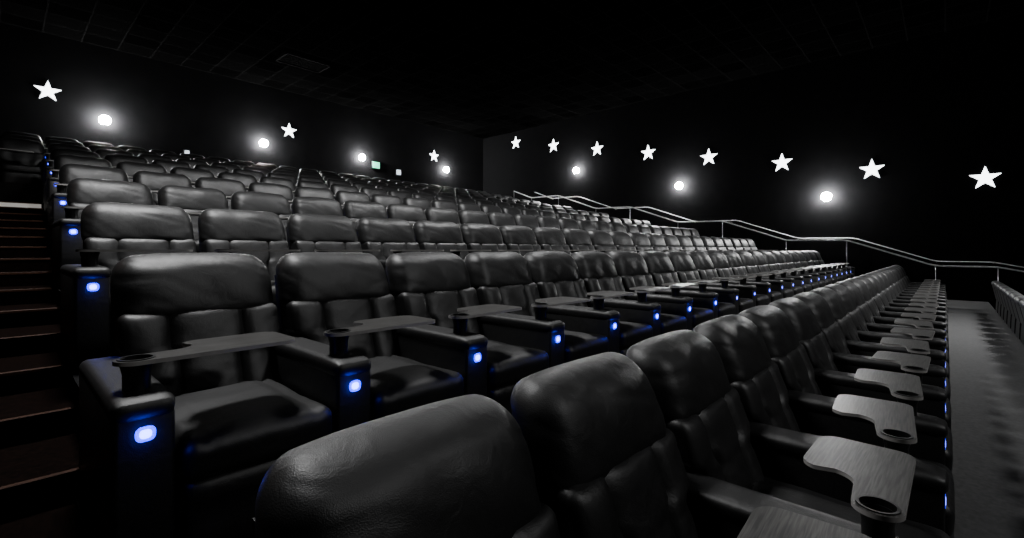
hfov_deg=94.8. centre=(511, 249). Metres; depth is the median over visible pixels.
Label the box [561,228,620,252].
seat
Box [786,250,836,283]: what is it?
seat
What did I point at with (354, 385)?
indicator light
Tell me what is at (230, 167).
seat
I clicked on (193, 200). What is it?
seat
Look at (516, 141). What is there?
light
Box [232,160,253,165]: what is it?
seat
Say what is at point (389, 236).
seat
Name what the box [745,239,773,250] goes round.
seat
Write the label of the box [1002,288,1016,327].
seat
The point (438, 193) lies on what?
seat
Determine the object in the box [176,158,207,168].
seat
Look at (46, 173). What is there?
seat
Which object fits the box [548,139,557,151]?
light
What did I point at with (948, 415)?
armrest
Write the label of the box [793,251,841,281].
seat
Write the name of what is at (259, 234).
seat
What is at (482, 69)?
ceiling
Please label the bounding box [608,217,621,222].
seat
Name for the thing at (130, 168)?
seat
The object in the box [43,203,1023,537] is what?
floor
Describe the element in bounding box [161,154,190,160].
seat
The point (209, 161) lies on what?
seat
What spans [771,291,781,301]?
seat cushion
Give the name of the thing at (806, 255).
seat
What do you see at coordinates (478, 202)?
seat
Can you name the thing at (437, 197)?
seat
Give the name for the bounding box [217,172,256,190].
seat
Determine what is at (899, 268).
seat
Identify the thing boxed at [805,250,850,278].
seat
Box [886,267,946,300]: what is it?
seat
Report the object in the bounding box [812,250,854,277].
seat
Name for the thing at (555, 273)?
seat
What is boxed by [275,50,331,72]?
ceiling vent
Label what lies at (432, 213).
seat
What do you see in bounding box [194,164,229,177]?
seat
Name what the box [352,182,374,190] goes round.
seat
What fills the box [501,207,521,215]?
seat
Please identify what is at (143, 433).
indicator light
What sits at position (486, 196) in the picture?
seat
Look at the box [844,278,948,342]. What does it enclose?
seat
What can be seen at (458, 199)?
seat
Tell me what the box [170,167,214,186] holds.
seat
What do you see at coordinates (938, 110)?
wall
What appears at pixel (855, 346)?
seat
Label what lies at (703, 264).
seat
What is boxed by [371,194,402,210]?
seat
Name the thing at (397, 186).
seat
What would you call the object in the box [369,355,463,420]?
seat cushion
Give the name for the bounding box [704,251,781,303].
seat
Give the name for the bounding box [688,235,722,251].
seat
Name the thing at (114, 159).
seat
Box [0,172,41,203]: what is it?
floor
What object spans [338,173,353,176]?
seat
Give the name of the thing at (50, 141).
seat
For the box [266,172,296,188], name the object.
seat
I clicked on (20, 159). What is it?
seat
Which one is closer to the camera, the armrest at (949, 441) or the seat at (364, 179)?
the armrest at (949, 441)
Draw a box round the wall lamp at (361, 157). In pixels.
[358,154,364,161]
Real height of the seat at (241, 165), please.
1.131 m
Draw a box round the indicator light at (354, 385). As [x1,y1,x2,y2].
[349,380,360,391]
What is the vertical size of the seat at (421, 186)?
1.134 m
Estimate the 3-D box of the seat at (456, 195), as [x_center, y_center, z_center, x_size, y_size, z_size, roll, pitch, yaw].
[-1.419,-1.397,16.226,1.130,1.133,0.848,0,0,43]
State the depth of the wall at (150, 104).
17.87 m
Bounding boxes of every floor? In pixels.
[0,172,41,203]
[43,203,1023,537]
[947,300,992,307]
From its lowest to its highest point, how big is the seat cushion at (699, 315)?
0.190 m
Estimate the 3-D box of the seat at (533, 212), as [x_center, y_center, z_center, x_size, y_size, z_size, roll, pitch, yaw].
[0.778,-0.605,13.001,1.128,1.131,0.848,0,0,43]
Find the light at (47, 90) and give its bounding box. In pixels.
[34,81,60,100]
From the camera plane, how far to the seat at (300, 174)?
14.39 m
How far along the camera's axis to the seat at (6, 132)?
12.54 m
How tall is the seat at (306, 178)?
1.133 m
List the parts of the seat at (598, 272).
backrest, armrest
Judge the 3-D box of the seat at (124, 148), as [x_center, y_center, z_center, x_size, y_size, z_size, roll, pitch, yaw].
[-11.247,-2.582,13.960,1.130,1.133,0.848,0,0,43]
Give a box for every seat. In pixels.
[0,134,42,171]
[0,137,44,184]
[3,131,40,138]
[40,139,84,165]
[40,143,90,174]
[42,148,99,203]
[43,136,77,147]
[44,154,111,220]
[47,164,128,244]
[52,178,153,285]
[60,202,195,368]
[79,253,331,537]
[82,141,113,147]
[88,144,122,151]
[95,149,133,158]
[104,154,147,167]
[116,161,166,181]
[118,146,145,150]
[127,149,157,156]
[133,171,191,204]
[138,154,172,163]
[150,150,175,155]
[151,159,190,172]
[157,185,228,252]
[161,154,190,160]
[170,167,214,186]
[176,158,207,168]
[180,153,203,158]
[194,157,220,164]
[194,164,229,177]
[195,177,245,208]
[198,209,299,333]
[208,157,229,162]
[211,162,239,171]
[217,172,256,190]
[223,161,247,168]
[231,191,290,240]
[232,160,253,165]
[232,169,263,181]
[242,166,269,175]
[248,182,293,214]
[251,164,273,171]
[252,394,560,537]
[256,163,276,169]
[259,176,294,195]
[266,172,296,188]
[270,252,463,432]
[272,170,297,180]
[276,168,297,176]
[279,166,298,174]
[286,213,379,252]
[291,197,355,221]
[294,187,342,206]
[296,180,334,196]
[297,176,329,188]
[298,173,321,178]
[299,170,319,174]
[300,168,317,171]
[319,171,335,175]
[321,173,339,178]
[323,176,344,182]
[326,179,359,191]
[329,184,358,194]
[334,190,370,208]
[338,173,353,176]
[342,176,359,180]
[342,200,387,228]
[346,178,366,184]
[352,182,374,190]
[355,175,370,179]
[356,217,443,270]
[360,187,386,199]
[361,178,377,182]
[368,181,386,187]
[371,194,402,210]
[376,185,397,192]
[379,180,394,184]
[385,252,548,414]
[387,183,405,188]
[387,190,411,199]
[387,204,426,226]
[396,182,410,186]
[398,187,417,194]
[402,197,431,210]
[406,186,422,190]
[412,184,425,188]
[412,193,434,201]
[413,220,490,260]
[418,190,437,196]
[423,188,438,192]
[424,207,461,227]
[431,200,457,212]
[435,195,456,203]
[437,192,455,198]
[439,190,454,194]
[455,191,469,195]
[455,194,471,198]
[456,197,475,203]
[456,202,480,210]
[458,210,489,223]
[460,223,532,252]
[464,252,608,367]
[469,193,482,196]
[472,196,486,200]
[475,199,493,205]
[480,205,501,213]
[483,195,495,197]
[487,198,501,201]
[487,212,515,227]
[493,201,509,207]
[499,225,569,256]
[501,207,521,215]
[502,199,515,203]
[509,203,525,208]
[510,352,870,537]
[513,214,538,228]
[515,201,528,205]
[520,208,539,216]
[524,251,652,355]
[525,205,539,210]
[528,202,540,206]
[532,227,597,254]
[536,216,561,229]
[538,210,555,217]
[539,206,553,211]
[552,208,566,212]
[554,212,570,218]
[557,218,578,228]
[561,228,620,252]
[565,209,577,213]
[569,213,584,219]
[570,251,686,336]
[575,219,595,230]
[577,210,588,214]
[583,214,597,221]
[586,230,643,253]
[588,211,599,215]
[593,221,611,231]
[596,216,609,222]
[607,251,713,330]
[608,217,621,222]
[608,222,625,231]
[608,231,662,251]
[619,218,631,223]
[623,223,638,232]
[626,330,949,537]
[628,232,678,252]
[630,219,641,224]
[636,224,650,233]
[638,251,735,318]
[640,220,650,225]
[645,233,693,251]
[648,225,661,233]
[659,226,672,234]
[660,234,707,250]
[663,251,753,314]
[669,227,681,234]
[674,235,718,251]
[679,228,690,235]
[686,251,768,306]
[688,229,699,235]
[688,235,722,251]
[693,314,954,537]
[698,236,732,250]
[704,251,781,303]
[710,237,742,250]
[719,237,751,250]
[720,251,792,298]
[729,238,759,250]
[733,251,802,295]
[736,238,766,250]
[737,305,952,471]
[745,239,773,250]
[747,251,810,291]
[757,250,818,289]
[768,250,825,287]
[768,297,951,429]
[778,251,831,284]
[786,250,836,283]
[792,292,950,399]
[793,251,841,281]
[800,251,846,280]
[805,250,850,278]
[809,287,949,380]
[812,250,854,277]
[823,284,948,363]
[835,281,948,351]
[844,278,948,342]
[853,276,947,332]
[860,274,947,325]
[866,273,947,320]
[870,271,947,316]
[876,270,947,312]
[880,269,946,306]
[883,268,946,303]
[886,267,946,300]
[890,266,946,297]
[893,265,946,293]
[893,266,946,295]
[991,281,1000,312]
[993,282,1004,315]
[996,284,1007,319]
[999,286,1013,323]
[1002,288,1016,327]
[1005,291,1020,332]
[1009,293,1023,338]
[1014,296,1023,344]
[1019,300,1023,318]
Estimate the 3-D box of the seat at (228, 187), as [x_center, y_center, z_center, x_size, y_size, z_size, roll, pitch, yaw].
[-4.446,-0.605,7.320,1.123,1.130,0.842,0,0,43]
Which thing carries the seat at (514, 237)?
on the floor at (986, 358)
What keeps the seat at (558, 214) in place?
on the floor at (986, 358)
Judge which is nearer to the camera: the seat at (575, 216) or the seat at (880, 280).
the seat at (880, 280)
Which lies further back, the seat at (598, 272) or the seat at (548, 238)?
the seat at (548, 238)
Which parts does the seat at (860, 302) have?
backrest, armrest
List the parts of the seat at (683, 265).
backrest, armrest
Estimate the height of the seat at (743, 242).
1.133 m
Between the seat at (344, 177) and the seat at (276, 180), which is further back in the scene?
the seat at (344, 177)
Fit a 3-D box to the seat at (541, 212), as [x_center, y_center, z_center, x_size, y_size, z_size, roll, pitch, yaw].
[1.301,-0.605,13.569,1.128,1.131,0.848,0,0,43]
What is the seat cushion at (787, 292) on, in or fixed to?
on the seat at (734, 260)
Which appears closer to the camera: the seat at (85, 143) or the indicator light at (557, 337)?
the indicator light at (557, 337)
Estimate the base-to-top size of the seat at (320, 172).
1.134 m
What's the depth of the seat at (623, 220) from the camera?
17.16 m
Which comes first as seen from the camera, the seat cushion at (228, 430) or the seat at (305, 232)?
the seat cushion at (228, 430)
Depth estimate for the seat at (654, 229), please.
14.68 m
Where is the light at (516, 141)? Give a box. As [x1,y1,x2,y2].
[512,137,519,147]
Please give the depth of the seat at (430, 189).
17.82 m
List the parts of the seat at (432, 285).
backrest, armrest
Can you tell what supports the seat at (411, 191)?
on the floor at (986, 358)
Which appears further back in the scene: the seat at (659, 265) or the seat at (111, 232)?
the seat at (659, 265)
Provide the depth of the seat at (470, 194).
19.43 m
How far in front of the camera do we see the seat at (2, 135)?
11.22 m
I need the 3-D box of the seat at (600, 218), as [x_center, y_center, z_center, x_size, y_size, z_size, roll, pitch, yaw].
[3.391,-0.607,15.842,1.131,1.134,0.848,0,0,43]
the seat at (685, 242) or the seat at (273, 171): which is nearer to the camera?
the seat at (685, 242)
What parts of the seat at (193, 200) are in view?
backrest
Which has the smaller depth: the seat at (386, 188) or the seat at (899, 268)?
the seat at (899, 268)
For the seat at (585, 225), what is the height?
1.131 m
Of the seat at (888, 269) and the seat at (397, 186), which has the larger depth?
the seat at (397, 186)
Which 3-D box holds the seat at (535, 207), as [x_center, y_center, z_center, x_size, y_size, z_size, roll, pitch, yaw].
[0.986,-1.002,16.034,1.131,1.134,0.848,0,0,43]
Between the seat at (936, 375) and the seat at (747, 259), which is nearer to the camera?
the seat at (936, 375)
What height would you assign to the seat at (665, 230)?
1.134 m
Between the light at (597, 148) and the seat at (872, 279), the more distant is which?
the light at (597, 148)
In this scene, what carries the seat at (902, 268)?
on the floor at (986, 358)
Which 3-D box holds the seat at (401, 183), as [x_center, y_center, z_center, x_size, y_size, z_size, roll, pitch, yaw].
[-4.139,-2.187,18.882,1.131,1.134,0.848,0,0,43]
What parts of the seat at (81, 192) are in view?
armrest, backrest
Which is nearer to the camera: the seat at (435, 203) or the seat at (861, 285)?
the seat at (861, 285)
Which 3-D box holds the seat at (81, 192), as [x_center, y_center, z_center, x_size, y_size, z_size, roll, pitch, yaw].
[-4.132,-0.210,4.856,1.124,1.131,0.840,0,0,43]
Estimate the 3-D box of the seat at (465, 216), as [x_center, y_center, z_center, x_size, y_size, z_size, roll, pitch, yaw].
[-0.475,-0.210,8.831,1.128,1.131,0.848,0,0,43]
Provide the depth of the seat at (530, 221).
10.15 m
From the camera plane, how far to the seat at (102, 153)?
10.93 m
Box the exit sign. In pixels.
[371,161,379,168]
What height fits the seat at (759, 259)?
1.133 m
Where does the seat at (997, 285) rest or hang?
on the floor at (986, 358)
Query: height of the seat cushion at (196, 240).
0.190 m
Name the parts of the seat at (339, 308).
seat frame, armrest, backrest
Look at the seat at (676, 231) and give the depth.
15.81 m
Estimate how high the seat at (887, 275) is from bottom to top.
1.133 m
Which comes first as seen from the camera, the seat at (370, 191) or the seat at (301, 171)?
the seat at (370, 191)
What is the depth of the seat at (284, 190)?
8.14 m
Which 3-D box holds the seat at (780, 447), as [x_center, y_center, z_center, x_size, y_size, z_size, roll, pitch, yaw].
[1.609,0.985,2.530,1.128,1.131,0.848,0,0,43]
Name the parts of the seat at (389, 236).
armrest, backrest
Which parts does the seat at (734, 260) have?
backrest, armrest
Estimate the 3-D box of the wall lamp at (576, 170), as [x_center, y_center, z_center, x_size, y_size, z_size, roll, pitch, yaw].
[3.267,-4.025,23.936,0.320,0.350,0.340,0,0,43]
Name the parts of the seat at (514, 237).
backrest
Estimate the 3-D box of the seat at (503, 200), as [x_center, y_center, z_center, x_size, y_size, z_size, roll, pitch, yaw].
[0.149,-1.397,17.930,1.130,1.133,0.848,0,0,43]
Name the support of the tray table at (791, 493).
on the seat at (707, 418)
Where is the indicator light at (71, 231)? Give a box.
[69,229,77,234]
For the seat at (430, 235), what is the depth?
5.96 m
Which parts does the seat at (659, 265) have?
backrest, armrest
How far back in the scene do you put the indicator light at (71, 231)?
4.26 m
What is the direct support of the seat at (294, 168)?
on the floor at (986, 358)
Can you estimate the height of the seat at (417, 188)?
1.131 m
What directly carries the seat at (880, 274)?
on the floor at (986, 358)
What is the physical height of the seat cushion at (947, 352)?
0.190 m
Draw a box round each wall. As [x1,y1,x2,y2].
[0,23,482,191]
[483,14,1023,309]
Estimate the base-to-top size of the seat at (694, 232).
1.131 m
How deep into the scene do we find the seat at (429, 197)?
12.86 m
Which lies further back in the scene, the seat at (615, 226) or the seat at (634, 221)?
the seat at (634, 221)
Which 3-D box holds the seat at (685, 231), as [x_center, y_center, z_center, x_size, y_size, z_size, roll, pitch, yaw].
[6.319,-0.212,16.218,1.131,1.134,0.848,0,0,43]
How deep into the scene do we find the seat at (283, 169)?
15.77 m
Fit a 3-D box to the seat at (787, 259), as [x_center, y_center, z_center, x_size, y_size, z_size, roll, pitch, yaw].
[6.948,0.580,11.289,1.128,1.131,0.848,0,0,43]
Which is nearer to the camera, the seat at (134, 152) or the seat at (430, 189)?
the seat at (134, 152)
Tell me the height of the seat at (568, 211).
1.133 m
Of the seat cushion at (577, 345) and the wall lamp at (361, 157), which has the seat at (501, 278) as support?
the seat cushion at (577, 345)
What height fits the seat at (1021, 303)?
1.131 m
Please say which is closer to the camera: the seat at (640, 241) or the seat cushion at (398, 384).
the seat cushion at (398, 384)
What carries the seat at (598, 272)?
on the floor at (986, 358)
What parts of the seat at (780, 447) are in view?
backrest, armrest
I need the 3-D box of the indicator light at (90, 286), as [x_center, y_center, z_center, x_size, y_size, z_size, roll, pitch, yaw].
[-2.608,0.230,2.932,0.012,0.052,0.058,0,0,43]
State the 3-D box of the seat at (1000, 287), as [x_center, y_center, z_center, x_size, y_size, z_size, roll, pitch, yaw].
[10.884,1.345,9.732,1.128,1.131,0.848,0,0,43]
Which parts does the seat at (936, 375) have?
backrest, armrest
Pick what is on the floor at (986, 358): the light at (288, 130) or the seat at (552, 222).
the seat at (552, 222)
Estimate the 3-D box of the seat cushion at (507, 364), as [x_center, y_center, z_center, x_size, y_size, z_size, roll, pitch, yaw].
[-0.211,0.762,3.271,0.806,0.190,0.564,0,0,43]
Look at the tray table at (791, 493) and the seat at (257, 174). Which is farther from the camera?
the seat at (257, 174)
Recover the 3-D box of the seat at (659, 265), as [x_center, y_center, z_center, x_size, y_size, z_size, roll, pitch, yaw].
[2.246,0.580,6.177,1.124,1.131,0.840,0,0,43]
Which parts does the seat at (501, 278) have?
backrest, armrest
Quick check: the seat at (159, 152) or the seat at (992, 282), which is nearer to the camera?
the seat at (992, 282)
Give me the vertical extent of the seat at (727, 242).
1.131 m
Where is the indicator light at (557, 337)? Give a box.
[555,335,560,342]
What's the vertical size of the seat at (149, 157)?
1.133 m
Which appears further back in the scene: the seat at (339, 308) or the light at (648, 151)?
the light at (648, 151)
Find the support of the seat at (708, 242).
on the floor at (986, 358)
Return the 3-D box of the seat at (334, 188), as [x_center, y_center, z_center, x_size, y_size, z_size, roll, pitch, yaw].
[-3.718,-1.002,10.920,1.131,1.134,0.848,0,0,43]
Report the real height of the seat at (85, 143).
1.131 m
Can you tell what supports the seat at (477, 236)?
on the floor at (986, 358)
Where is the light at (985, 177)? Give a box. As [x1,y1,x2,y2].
[970,167,1000,187]
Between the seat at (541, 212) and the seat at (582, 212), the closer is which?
the seat at (541, 212)
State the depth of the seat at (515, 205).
15.66 m
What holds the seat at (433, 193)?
on the floor at (986, 358)
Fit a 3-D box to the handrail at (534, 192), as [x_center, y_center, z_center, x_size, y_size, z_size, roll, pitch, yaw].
[9.078,-1.126,18.732,21.223,4.136,0.136,0,0,43]
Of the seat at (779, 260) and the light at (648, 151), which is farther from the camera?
the light at (648, 151)
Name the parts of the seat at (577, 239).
backrest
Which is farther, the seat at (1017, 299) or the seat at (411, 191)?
the seat at (411, 191)
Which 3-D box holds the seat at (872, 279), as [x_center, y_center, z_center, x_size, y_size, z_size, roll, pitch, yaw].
[6.312,0.983,7.644,1.130,1.133,0.848,0,0,43]
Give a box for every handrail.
[514,191,1023,280]
[534,192,1023,267]
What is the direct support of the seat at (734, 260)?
on the floor at (986, 358)
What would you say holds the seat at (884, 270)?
on the floor at (986, 358)
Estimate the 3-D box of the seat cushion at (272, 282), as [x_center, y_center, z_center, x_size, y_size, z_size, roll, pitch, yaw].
[-2.093,0.367,4.031,0.806,0.190,0.564,0,0,43]
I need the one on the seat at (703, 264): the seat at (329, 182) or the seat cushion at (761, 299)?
the seat cushion at (761, 299)
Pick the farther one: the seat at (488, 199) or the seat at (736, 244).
the seat at (488, 199)
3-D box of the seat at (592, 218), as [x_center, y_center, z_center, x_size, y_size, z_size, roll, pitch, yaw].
[2.869,-0.605,15.273,1.128,1.131,0.848,0,0,43]
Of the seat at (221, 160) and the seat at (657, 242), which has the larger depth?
the seat at (221, 160)
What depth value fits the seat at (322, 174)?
16.79 m
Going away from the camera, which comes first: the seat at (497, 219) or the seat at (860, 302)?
the seat at (860, 302)
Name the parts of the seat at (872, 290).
backrest, armrest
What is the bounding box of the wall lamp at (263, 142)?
[259,139,267,147]
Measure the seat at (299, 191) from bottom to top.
1.134 m
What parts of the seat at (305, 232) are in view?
seat frame, backrest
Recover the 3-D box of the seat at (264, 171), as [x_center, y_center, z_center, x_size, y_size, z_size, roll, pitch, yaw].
[-6.959,-1.790,13.008,1.128,1.131,0.848,0,0,43]
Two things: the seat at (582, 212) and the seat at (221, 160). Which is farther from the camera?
the seat at (582, 212)
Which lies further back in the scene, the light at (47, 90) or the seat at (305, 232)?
the light at (47, 90)
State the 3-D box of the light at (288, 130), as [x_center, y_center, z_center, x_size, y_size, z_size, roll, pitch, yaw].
[-9.591,-5.161,20.276,0.028,0.593,0.624,0,0,43]
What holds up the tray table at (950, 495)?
on the seat at (780, 447)
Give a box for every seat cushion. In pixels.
[174,379,331,481]
[194,239,199,252]
[271,281,276,305]
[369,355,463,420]
[487,340,548,388]
[564,330,608,362]
[619,321,652,348]
[661,313,686,333]
[692,307,713,326]
[718,302,735,317]
[739,298,753,312]
[756,294,768,305]
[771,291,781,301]
[783,288,792,297]
[945,349,948,363]
[945,361,949,380]
[945,377,950,399]
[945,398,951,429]
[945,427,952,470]
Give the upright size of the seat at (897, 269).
1.133 m
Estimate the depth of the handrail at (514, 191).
15.60 m
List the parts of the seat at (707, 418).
backrest, armrest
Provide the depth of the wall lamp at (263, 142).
19.26 m
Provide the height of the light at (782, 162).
0.653 m
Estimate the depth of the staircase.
2.79 m
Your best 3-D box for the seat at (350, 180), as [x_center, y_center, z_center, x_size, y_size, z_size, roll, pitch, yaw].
[-4.869,-1.790,15.281,1.128,1.131,0.848,0,0,43]
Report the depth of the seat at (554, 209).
17.35 m
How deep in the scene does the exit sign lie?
23.26 m
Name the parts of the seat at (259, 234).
backrest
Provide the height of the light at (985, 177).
0.653 m
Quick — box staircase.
[0,201,85,537]
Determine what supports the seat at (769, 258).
on the floor at (986, 358)
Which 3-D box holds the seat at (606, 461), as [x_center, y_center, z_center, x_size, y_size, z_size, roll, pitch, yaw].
[0.566,0.985,1.396,1.124,1.131,0.840,0,0,43]
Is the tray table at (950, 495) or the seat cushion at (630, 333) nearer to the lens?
the tray table at (950, 495)
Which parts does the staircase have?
riser panel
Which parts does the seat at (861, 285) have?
backrest, armrest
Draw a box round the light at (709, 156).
[702,149,715,163]
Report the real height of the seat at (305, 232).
1.131 m
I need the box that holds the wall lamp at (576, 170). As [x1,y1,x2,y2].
[573,167,579,173]
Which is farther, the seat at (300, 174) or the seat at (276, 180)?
the seat at (300, 174)
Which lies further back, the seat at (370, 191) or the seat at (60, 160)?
the seat at (370, 191)
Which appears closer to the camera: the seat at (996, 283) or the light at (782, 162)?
the seat at (996, 283)
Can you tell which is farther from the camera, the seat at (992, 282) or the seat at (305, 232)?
the seat at (992, 282)
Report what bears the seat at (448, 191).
on the floor at (986, 358)
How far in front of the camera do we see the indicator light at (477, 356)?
2.73 m
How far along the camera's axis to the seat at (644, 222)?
18.29 m
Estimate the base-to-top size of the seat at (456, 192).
1.134 m
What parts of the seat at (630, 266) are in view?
backrest, armrest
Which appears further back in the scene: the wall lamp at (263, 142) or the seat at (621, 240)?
the wall lamp at (263, 142)
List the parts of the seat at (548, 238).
backrest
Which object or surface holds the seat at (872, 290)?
on the floor at (986, 358)
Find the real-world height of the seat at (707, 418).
1.130 m
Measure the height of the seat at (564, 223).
1.134 m
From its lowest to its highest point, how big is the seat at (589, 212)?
1.134 m
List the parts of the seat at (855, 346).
backrest, armrest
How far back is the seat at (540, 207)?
16.80 m
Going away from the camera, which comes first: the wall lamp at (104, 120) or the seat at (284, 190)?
the seat at (284, 190)
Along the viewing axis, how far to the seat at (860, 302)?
5.75 m
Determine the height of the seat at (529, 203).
1.131 m
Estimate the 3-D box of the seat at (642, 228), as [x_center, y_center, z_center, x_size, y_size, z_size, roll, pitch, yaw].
[4.228,-0.212,13.946,1.131,1.134,0.848,0,0,43]
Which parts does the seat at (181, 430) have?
armrest, seat frame, backrest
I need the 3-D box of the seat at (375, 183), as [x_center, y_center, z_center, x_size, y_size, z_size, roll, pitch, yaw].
[-4.347,-1.792,15.849,1.130,1.133,0.848,0,0,43]
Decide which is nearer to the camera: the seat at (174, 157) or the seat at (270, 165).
the seat at (174, 157)
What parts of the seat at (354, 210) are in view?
backrest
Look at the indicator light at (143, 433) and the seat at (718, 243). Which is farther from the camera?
the seat at (718, 243)
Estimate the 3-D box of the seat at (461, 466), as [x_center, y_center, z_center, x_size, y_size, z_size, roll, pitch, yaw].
[0.043,0.985,0.826,1.123,1.130,0.842,0,0,43]
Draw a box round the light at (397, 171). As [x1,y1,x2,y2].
[395,169,400,175]
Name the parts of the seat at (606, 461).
backrest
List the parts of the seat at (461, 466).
seat frame, backrest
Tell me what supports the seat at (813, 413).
on the floor at (986, 358)
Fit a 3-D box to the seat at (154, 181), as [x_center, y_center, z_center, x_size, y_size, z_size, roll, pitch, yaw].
[-4.971,-0.606,6.750,1.128,1.131,0.848,0,0,43]
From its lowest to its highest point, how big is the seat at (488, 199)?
1.133 m
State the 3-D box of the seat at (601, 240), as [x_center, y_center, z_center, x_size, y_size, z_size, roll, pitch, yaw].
[1.930,0.183,8.640,1.130,1.133,0.848,0,0,43]
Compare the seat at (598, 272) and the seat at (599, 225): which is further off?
the seat at (599, 225)
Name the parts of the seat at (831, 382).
backrest, armrest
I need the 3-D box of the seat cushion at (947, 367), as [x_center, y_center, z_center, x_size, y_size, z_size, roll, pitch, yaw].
[3.858,1.167,4.740,0.806,0.190,0.564,0,0,43]
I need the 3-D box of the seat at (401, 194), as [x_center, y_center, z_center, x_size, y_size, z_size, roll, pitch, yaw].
[-2.672,-1.000,12.056,1.128,1.131,0.848,0,0,43]
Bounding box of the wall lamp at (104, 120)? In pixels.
[99,115,110,125]
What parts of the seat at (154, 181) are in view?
backrest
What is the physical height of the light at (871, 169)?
0.653 m
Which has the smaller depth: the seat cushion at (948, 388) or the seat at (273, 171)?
the seat cushion at (948, 388)
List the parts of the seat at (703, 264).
backrest, armrest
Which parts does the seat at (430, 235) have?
backrest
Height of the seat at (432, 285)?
1.130 m
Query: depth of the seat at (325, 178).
14.92 m
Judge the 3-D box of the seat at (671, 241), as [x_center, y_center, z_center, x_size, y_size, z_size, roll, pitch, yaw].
[4.020,0.183,10.913,1.130,1.133,0.848,0,0,43]
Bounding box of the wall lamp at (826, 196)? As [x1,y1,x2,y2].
[821,192,831,201]
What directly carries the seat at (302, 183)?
on the floor at (986, 358)
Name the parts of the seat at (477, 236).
backrest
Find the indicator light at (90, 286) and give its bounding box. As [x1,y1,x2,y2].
[87,283,98,290]
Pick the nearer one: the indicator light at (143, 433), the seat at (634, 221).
the indicator light at (143, 433)
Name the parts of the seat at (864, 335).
backrest, armrest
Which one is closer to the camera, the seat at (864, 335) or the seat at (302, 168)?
the seat at (864, 335)
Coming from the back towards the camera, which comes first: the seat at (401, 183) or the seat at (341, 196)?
the seat at (401, 183)
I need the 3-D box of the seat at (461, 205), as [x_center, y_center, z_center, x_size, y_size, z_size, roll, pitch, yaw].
[-0.790,-0.607,11.296,1.130,1.133,0.848,0,0,43]
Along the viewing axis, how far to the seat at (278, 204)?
6.23 m
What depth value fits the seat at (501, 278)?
3.68 m
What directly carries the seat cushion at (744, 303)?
on the seat at (683, 265)
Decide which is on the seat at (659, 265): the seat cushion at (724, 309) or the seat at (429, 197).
the seat cushion at (724, 309)
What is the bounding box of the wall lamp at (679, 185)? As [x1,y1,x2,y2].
[675,182,682,189]
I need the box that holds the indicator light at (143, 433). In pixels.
[135,425,155,442]
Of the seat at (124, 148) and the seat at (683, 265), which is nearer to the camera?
the seat at (683, 265)
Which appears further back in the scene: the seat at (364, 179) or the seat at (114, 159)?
the seat at (364, 179)
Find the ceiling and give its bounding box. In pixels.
[0,0,1023,138]
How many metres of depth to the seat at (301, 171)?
16.30 m
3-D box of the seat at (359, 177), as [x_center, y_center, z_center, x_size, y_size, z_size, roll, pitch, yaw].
[-6.021,-2.582,19.642,1.130,1.133,0.848,0,0,43]
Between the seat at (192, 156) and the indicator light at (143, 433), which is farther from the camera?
the seat at (192, 156)
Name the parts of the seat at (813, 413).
backrest, armrest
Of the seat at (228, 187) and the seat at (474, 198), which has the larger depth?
the seat at (474, 198)
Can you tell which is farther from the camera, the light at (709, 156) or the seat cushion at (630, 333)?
the light at (709, 156)
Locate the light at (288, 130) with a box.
[282,124,294,137]
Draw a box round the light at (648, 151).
[641,146,654,158]
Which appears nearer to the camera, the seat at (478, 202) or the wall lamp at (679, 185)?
the seat at (478, 202)
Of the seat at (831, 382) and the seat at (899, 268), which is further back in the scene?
the seat at (899, 268)
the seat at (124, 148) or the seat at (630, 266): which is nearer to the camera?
the seat at (630, 266)
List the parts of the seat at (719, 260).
backrest, armrest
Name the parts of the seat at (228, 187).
backrest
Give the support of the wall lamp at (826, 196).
attached to the wall at (938, 110)
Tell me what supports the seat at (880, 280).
on the floor at (986, 358)
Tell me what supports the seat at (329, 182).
on the floor at (986, 358)
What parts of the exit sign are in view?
light panel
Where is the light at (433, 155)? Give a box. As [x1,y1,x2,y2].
[429,151,437,160]
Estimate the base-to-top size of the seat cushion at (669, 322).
0.190 m
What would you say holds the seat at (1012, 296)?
on the floor at (986, 358)
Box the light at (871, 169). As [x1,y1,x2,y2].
[859,160,883,178]
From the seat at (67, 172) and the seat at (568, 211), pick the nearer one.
the seat at (67, 172)
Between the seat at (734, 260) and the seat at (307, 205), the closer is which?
the seat at (307, 205)
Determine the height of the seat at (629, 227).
1.131 m
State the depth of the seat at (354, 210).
7.29 m
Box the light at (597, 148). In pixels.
[592,143,601,154]
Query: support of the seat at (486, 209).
on the floor at (986, 358)
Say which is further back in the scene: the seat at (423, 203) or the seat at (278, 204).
the seat at (423, 203)
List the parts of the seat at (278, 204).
backrest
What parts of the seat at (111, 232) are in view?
armrest, seat frame, backrest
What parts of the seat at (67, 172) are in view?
armrest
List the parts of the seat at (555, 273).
backrest, armrest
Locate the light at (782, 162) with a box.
[773,154,790,170]
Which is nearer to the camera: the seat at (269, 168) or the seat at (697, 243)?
the seat at (697, 243)
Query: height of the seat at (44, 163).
1.133 m
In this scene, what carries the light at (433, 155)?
attached to the wall at (150, 104)
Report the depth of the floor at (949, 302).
13.65 m
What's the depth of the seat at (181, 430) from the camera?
1.92 m
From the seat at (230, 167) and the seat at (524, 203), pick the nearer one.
the seat at (230, 167)
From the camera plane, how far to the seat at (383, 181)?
18.51 m
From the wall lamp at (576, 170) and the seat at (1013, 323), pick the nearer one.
the seat at (1013, 323)
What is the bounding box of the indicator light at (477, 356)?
[474,353,480,361]
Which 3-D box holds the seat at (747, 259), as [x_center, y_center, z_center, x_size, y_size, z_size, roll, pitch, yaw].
[4.857,0.578,9.017,1.131,1.134,0.848,0,0,43]

